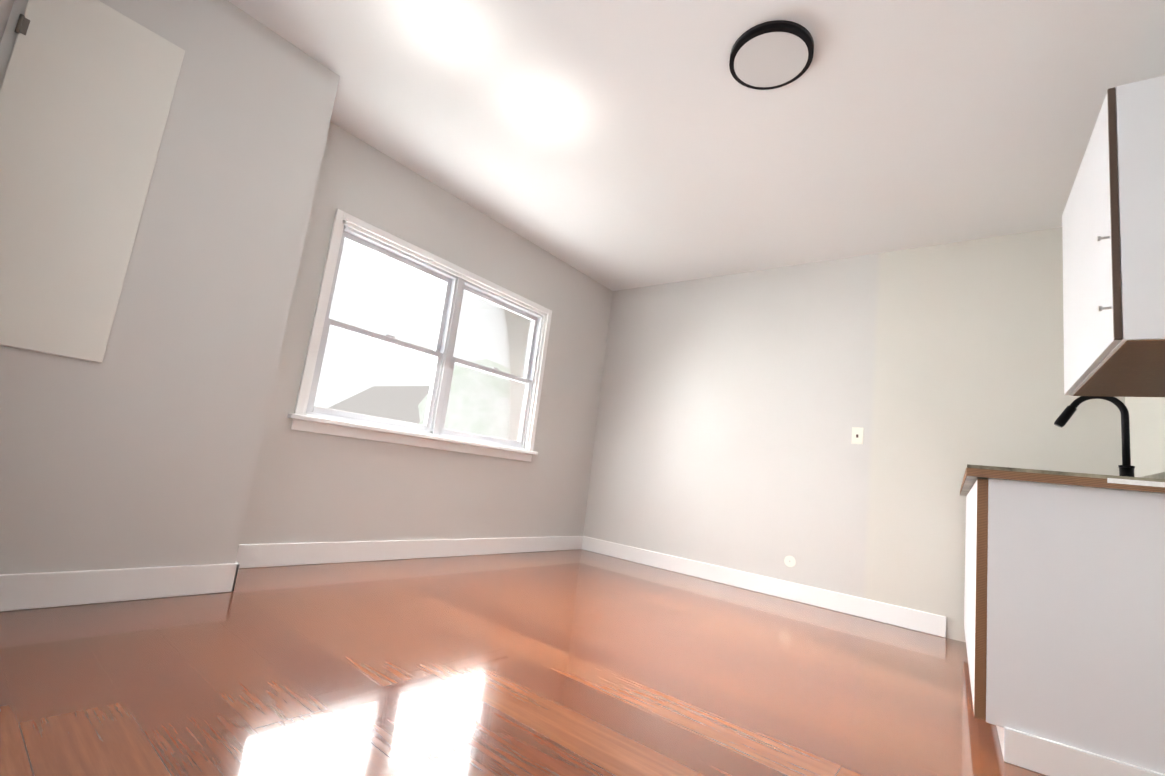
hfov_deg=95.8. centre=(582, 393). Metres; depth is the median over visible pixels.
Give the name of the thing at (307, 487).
wall
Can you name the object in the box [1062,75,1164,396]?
upper cabinet
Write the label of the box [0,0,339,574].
wall
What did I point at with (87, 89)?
electrical panel
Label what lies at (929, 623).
baseboard
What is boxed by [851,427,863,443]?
switch plate
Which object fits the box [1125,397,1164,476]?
wall
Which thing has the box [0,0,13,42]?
wall
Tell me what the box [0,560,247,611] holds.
baseboard
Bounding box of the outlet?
[784,556,795,566]
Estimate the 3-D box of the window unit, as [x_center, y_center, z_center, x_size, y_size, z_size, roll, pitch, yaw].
[-1.009,-0.265,3.884,0.200,1.350,2.040,0,-11,39]
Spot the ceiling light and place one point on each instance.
(774, 54)
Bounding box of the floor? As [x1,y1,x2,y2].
[0,549,1045,775]
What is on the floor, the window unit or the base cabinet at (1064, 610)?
the base cabinet at (1064, 610)
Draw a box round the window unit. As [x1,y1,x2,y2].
[287,209,551,461]
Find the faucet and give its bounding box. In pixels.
[1054,396,1134,475]
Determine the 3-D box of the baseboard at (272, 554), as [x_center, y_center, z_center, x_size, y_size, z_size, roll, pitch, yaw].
[-0.962,1.137,3.869,0.016,0.125,3.155,0,-11,39]
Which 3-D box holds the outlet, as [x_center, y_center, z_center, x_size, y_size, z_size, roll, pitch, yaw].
[1.536,1.246,3.899,0.080,0.080,0.008,0,-11,39]
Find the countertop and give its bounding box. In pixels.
[960,464,1164,495]
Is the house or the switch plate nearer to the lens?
the switch plate
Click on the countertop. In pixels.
(1030, 476)
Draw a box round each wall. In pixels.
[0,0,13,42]
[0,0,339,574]
[239,122,612,543]
[583,227,1124,641]
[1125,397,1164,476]
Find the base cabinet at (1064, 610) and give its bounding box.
[964,476,1164,775]
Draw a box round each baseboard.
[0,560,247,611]
[236,556,243,559]
[237,536,583,567]
[584,536,946,637]
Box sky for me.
[314,239,505,407]
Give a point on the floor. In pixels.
(579, 662)
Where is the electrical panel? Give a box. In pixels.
[0,0,184,362]
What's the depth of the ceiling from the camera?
2.70 m
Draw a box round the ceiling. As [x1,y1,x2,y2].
[228,0,1164,290]
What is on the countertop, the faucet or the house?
the faucet
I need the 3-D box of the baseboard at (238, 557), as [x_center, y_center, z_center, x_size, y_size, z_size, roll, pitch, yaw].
[-1.753,0.836,2.531,0.390,0.125,0.016,0,-11,39]
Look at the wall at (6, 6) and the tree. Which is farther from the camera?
the tree
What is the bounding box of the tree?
[418,359,506,438]
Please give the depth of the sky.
16.75 m
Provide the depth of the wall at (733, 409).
3.87 m
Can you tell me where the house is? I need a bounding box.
[329,386,429,423]
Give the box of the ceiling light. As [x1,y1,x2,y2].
[729,20,813,89]

